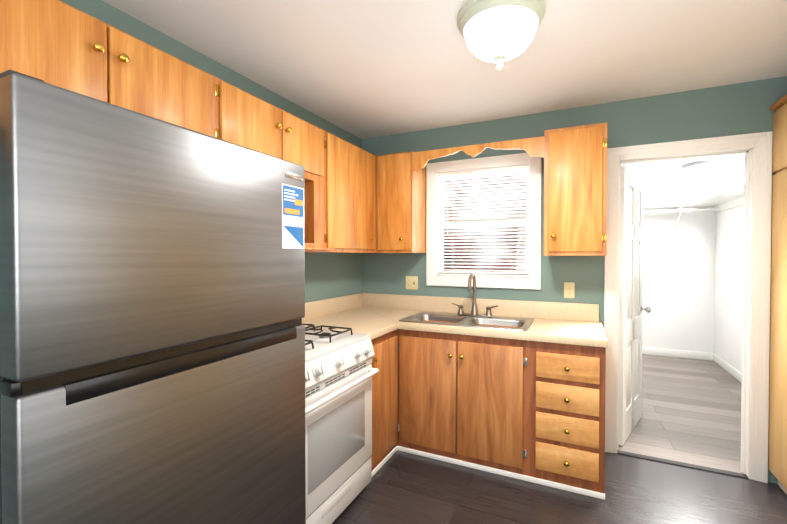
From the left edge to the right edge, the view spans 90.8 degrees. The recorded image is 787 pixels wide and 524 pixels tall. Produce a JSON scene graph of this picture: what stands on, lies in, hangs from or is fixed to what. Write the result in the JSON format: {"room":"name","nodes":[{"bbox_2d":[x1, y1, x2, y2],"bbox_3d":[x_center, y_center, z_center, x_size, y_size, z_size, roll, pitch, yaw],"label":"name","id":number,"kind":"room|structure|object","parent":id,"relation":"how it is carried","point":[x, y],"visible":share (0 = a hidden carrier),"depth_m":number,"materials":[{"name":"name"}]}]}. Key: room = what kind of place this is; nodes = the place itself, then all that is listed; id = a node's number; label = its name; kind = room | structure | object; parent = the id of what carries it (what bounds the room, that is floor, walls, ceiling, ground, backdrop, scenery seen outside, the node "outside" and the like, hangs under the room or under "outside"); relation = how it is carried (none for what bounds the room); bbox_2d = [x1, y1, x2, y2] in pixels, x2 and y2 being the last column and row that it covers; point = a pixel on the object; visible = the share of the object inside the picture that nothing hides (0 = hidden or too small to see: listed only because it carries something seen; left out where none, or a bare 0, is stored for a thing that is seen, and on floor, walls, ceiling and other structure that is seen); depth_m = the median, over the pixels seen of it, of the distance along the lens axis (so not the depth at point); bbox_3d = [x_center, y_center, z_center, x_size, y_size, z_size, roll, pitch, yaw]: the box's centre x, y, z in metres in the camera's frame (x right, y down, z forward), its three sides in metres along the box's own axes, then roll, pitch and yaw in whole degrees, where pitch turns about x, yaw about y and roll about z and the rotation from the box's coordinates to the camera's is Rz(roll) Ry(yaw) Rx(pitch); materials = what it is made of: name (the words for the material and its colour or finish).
{"room":"kitchen","nodes":[
{"label":"kitchen","id":0,"kind":"room"},
{"bbox_2d":[60,0,361,302],"bbox_3d":[-1.367,0.137,1.470,0.100,2.460,5.010,0,1,26],"label":"wall","id":1,"kind":"structure","parent":0,"point":[330,275],"depth_m":2.62,"materials":[{"name":"teal paint"}]},
{"bbox_2d":[0,0,115,104],"bbox_3d":[-1.228,-0.624,1.238,0.333,0.410,0.410,0,1,26],"label":"upper cabinet","id":2,"kind":"object","parent":1,"relation":"attached to","point":[54,42],"depth_m":1.22,"materials":[{"name":"brown wood"}]},
{"bbox_2d":[116,28,227,140],"bbox_3d":[-1.038,-0.630,1.634,0.333,0.410,0.470,0,1,26],"label":"upper cabinet","id":3,"kind":"object","parent":1,"relation":"attached to","point":[152,82],"depth_m":1.55,"materials":[{"name":"brown wood"}]},
{"bbox_2d":[228,83,327,187],"bbox_3d":[-0.761,-0.674,2.213,0.333,0.340,0.815,0,1,26],"label":"upper cabinet","id":4,"kind":"object","parent":1,"relation":"attached to","point":[254,123],"depth_m":2.10,"materials":[{"name":"brown wood"}]},
{"bbox_2d":[302,293,361,320],"bbox_3d":[-0.514,0.366,3.110,0.018,0.127,1.074,0,1,26],"label":"backsplash","id":5,"kind":"structure","parent":1,"relation":"attached to","point":[338,304],"depth_m":3.13,"materials":[{"name":"beige laminate"}]},
{"bbox_2d":[305,132,375,252],"bbox_3d":[-0.431,-0.458,2.907,0.333,0.790,0.715,0,1,26],"label":"upper cabinet","id":6,"kind":"object","parent":1,"relation":"attached to","point":[358,200],"depth_m":2.70,"materials":[{"name":"brown wood"}]},
{"bbox_2d":[102,0,786,178],"bbox_3d":[0.954,-1.133,2.165,3.670,0.060,8.300,0,1,26],"label":"ceiling","id":7,"kind":"structure","parent":0,"point":[363,69],"depth_m":2.07,"materials":[{"name":"white paint"}]},
{"bbox_2d":[457,0,545,69],"bbox_3d":[0.478,-0.976,1.741,0.380,0.241,0.380,0,1,26],"label":"light","id":8,"kind":"object","parent":7,"relation":"attached to","point":[499,32],"visible":1,"depth_m":1.64,"materials":[{"name":"white glass"}]},
{"bbox_2d":[681,159,730,171],"bbox_3d":[3.645,-1.097,4.537,0.460,0.080,0.460,0,1,26],"label":"flush-mount ceiling light","id":9,"kind":"object","parent":7,"relation":"attached to","point":[706,165],"visible":1,"depth_m":4.42,"materials":[{"name":"white glass"}]},
{"bbox_2d":[332,354,786,523],"bbox_3d":[0.954,1.387,2.201,3.670,0.060,8.300,0,1,26],"label":"floor","id":10,"kind":"structure","parent":0,"point":[401,487],"depth_m":2.35,"materials":[{"name":"wood"}]},
{"bbox_2d":[0,70,305,523],"bbox_3d":[-0.904,0.491,1.337,0.794,1.757,0.899,0,1,26],"label":"refrigerator","id":11,"kind":"object","parent":10,"relation":"on","point":[152,315],"visible":1,"depth_m":0.98,"materials":[{"name":"grey metal"}]},
{"bbox_2d":[302,323,378,523],"bbox_3d":[-0.570,0.875,2.125,0.742,0.966,0.760,0,1,26],"label":"gas range","id":12,"kind":"object","parent":10,"relation":"on","point":[340,371],"visible":0.48,"depth_m":2.00,"materials":[{"name":"white metal"}]},
{"bbox_2d":[370,329,397,477],"bbox_3d":[-0.352,0.912,2.707,0.664,0.875,0.473,0,1,26],"label":"base cabinet","id":13,"kind":"object","parent":10,"relation":"on","point":[385,346],"depth_m":2.56,"materials":[{"name":"brown wood"}]},
{"bbox_2d":[302,317,397,336],"bbox_3d":[-0.361,0.455,2.683,0.664,0.040,0.435,0,1,26],"label":"countertop","id":14,"kind":"structure","parent":13,"relation":"on","point":[372,328],"depth_m":2.66,"materials":[{"name":"beige laminate"}]},
{"bbox_2d":[398,325,529,481],"bbox_3d":[0.560,0.910,2.845,0.896,0.875,0.639,0,1,26],"label":"base cabinet","id":15,"kind":"object","parent":10,"relation":"on","point":[512,388],"depth_m":2.53,"materials":[{"name":"brown wood"}]},
{"bbox_2d":[326,305,607,344],"bbox_3d":[0.455,0.442,2.888,1.958,0.060,0.640,0,1,26],"label":"countertop","id":16,"kind":"structure","parent":15,"relation":"on","point":[592,331],"depth_m":2.59,"materials":[{"name":"beige laminate"}]},
{"bbox_2d":[398,309,533,332],"bbox_3d":[0.533,0.518,2.828,0.888,0.186,0.498,0,1,26],"label":"sink","id":17,"kind":"object","parent":16,"relation":"in","point":[424,315],"depth_m":2.88,"materials":[{"name":"silver metal"}]},
{"bbox_2d":[450,273,497,316],"bbox_3d":[0.595,0.252,2.930,0.364,0.323,0.196,0,1,26],"label":"faucet","id":18,"kind":"object","parent":16,"relation":"on","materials":[{"name":"silver metal"}]},
{"bbox_2d":[530,337,607,499],"bbox_3d":[1.147,0.914,2.564,0.405,0.875,0.639,0,1,26],"label":"base cabinet","id":19,"kind":"object","parent":10,"relation":"on","point":[567,378],"depth_m":2.27,"materials":[{"name":"brown wood"}]},
{"bbox_2d":[768,94,786,493],"bbox_3d":[2.418,0.217,1.933,0.602,2.288,0.661,0,1,26],"label":"tall cabinet","id":20,"kind":"object","parent":10,"relation":"on","point":[777,447],"visible":1,"depth_m":2.23,"materials":[{"name":"brown wood"}]},
{"bbox_2d":[362,76,786,483],"bbox_3d":[1.344,0.117,2.883,3.570,2.460,0.120,0,1,26],"label":"wall","id":21,"kind":"structure","parent":0,"point":[731,109],"depth_m":2.81,"materials":[{"name":"teal paint"}]},
{"bbox_2d":[376,151,427,252],"bbox_3d":[0.058,-0.463,3.235,0.340,0.790,0.333,0,1,26],"label":"upper cabinet","id":22,"kind":"object","parent":21,"relation":"attached to","point":[400,177],"depth_m":3.08,"materials":[{"name":"brown wood"}]},
{"bbox_2d":[406,276,417,289],"bbox_3d":[0.157,0.190,3.376,0.116,0.115,0.016,0,1,26],"label":"light switch","id":23,"kind":"object","parent":21,"relation":"attached to","point":[411,282],"visible":1,"depth_m":3.38,"materials":[{"name":"beige plastic"}]},
{"bbox_2d":[362,293,597,320],"bbox_3d":[0.589,0.365,3.166,1.923,0.127,0.020,0,1,26],"label":"backsplash","id":24,"kind":"structure","parent":21,"relation":"attached to","point":[557,311],"depth_m":3.03,"materials":[{"name":"beige laminate"}]},
{"bbox_2d":[426,153,541,289],"bbox_3d":[0.721,-0.307,3.163,0.916,1.036,0.142,0,1,26],"label":"double-hung window","id":25,"kind":"structure","parent":21,"relation":"in","point":[531,281],"depth_m":3.11,"materials":[{"name":"white paint"}]},
{"bbox_2d":[438,165,529,276],"bbox_3d":[0.711,-0.309,3.141,0.736,0.864,0.036,0,1,26],"label":"window blinds","id":26,"kind":"object","parent":25,"relation":"attached to","point":[447,175],"visible":0.92,"depth_m":3.13,"materials":[{"name":"white plastic"}]},
{"bbox_2d":[564,282,574,297],"bbox_3d":[1.286,0.214,2.840,0.070,0.115,0.009,0,1,26],"label":"wall outlet","id":27,"kind":"object","parent":21,"relation":"attached to","point":[569,288],"visible":1,"depth_m":2.84,"materials":[{"name":"beige plastic"}]},
{"bbox_2d":[540,122,607,255],"bbox_3d":[1.245,-0.458,2.667,0.372,0.840,0.333,0,1,26],"label":"upper cabinet","id":28,"kind":"object","parent":21,"relation":"attached to","point":[575,158],"depth_m":2.51,"materials":[{"name":"brown wood"}]},
{"bbox_2d":[618,166,650,445],"bbox_3d":[1.880,0.324,3.067,0.175,2.025,0.712,1,1,42],"label":"closet door","id":29,"kind":"structure","parent":21,"relation":"in","point":[631,293],"depth_m":2.98,"materials":[{"name":"white paint"}]},
{"bbox_2d":[604,131,772,482],"bbox_3d":[1.917,0.282,2.614,0.884,2.137,0.166,0,1,26],"label":"door frame","id":30,"kind":"structure","parent":21,"relation":"attached to","point":[756,148],"depth_m":2.44,"materials":[{"name":"white paint"}]},
{"bbox_2d":[642,174,715,352],"bbox_3d":[3.584,0.080,5.469,1.680,2.460,0.100,0,1,26],"label":"wall","id":31,"kind":"structure","parent":0,"point":[679,279],"depth_m":5.27,"materials":[{"name":"white paint"}]},
{"bbox_2d":[643,204,690,226],"bbox_3d":[3.344,-0.598,5.346,1.140,0.279,0.308,0,1,26],"label":"shelf","id":32,"kind":"object","parent":31,"relation":"attached to","point":[677,209],"depth_m":5.19,"materials":[{"name":"white paint"}]},
{"bbox_2d":[642,347,711,360],"bbox_3d":[3.555,1.260,5.435,1.410,0.100,0.018,0,1,26],"label":"baseboard","id":33,"kind":"structure","parent":31,"relation":"attached to","point":[645,350],"depth_m":5.28,"materials":[{"name":"white paint"}]},
{"bbox_2d":[714,157,743,372],"bbox_3d":[3.587,0.106,3.645,0.100,2.460,3.190,0,1,26],"label":"wall","id":34,"kind":"structure","parent":0,"point":[728,285],"depth_m":4.61,"materials":[{"name":"white paint"}]},
{"bbox_2d":[691,185,743,213],"bbox_3d":[3.712,-0.669,4.371,0.308,0.109,1.748,0,1,26],"label":"shelf","id":35,"kind":"object","parent":34,"relation":"attached to","point":[731,197],"depth_m":4.53,"materials":[{"name":"white paint"}]},
{"bbox_2d":[712,353,741,382],"bbox_3d":[3.537,1.286,3.688,0.014,0.100,3.186,0,1,26],"label":"baseboard","id":36,"kind":"structure","parent":34,"relation":"attached to","point":[728,368],"depth_m":4.62,"materials":[{"name":"white paint"}]},
{"label":"outside","id":37,"kind":"structure","parent":0,"visible":0},
{"bbox_2d":[444,174,525,272],"bbox_3d":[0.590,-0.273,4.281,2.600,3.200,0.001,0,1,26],"label":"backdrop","id":38,"kind":"structure","parent":37,"point":[486,228],"depth_m":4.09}
]}

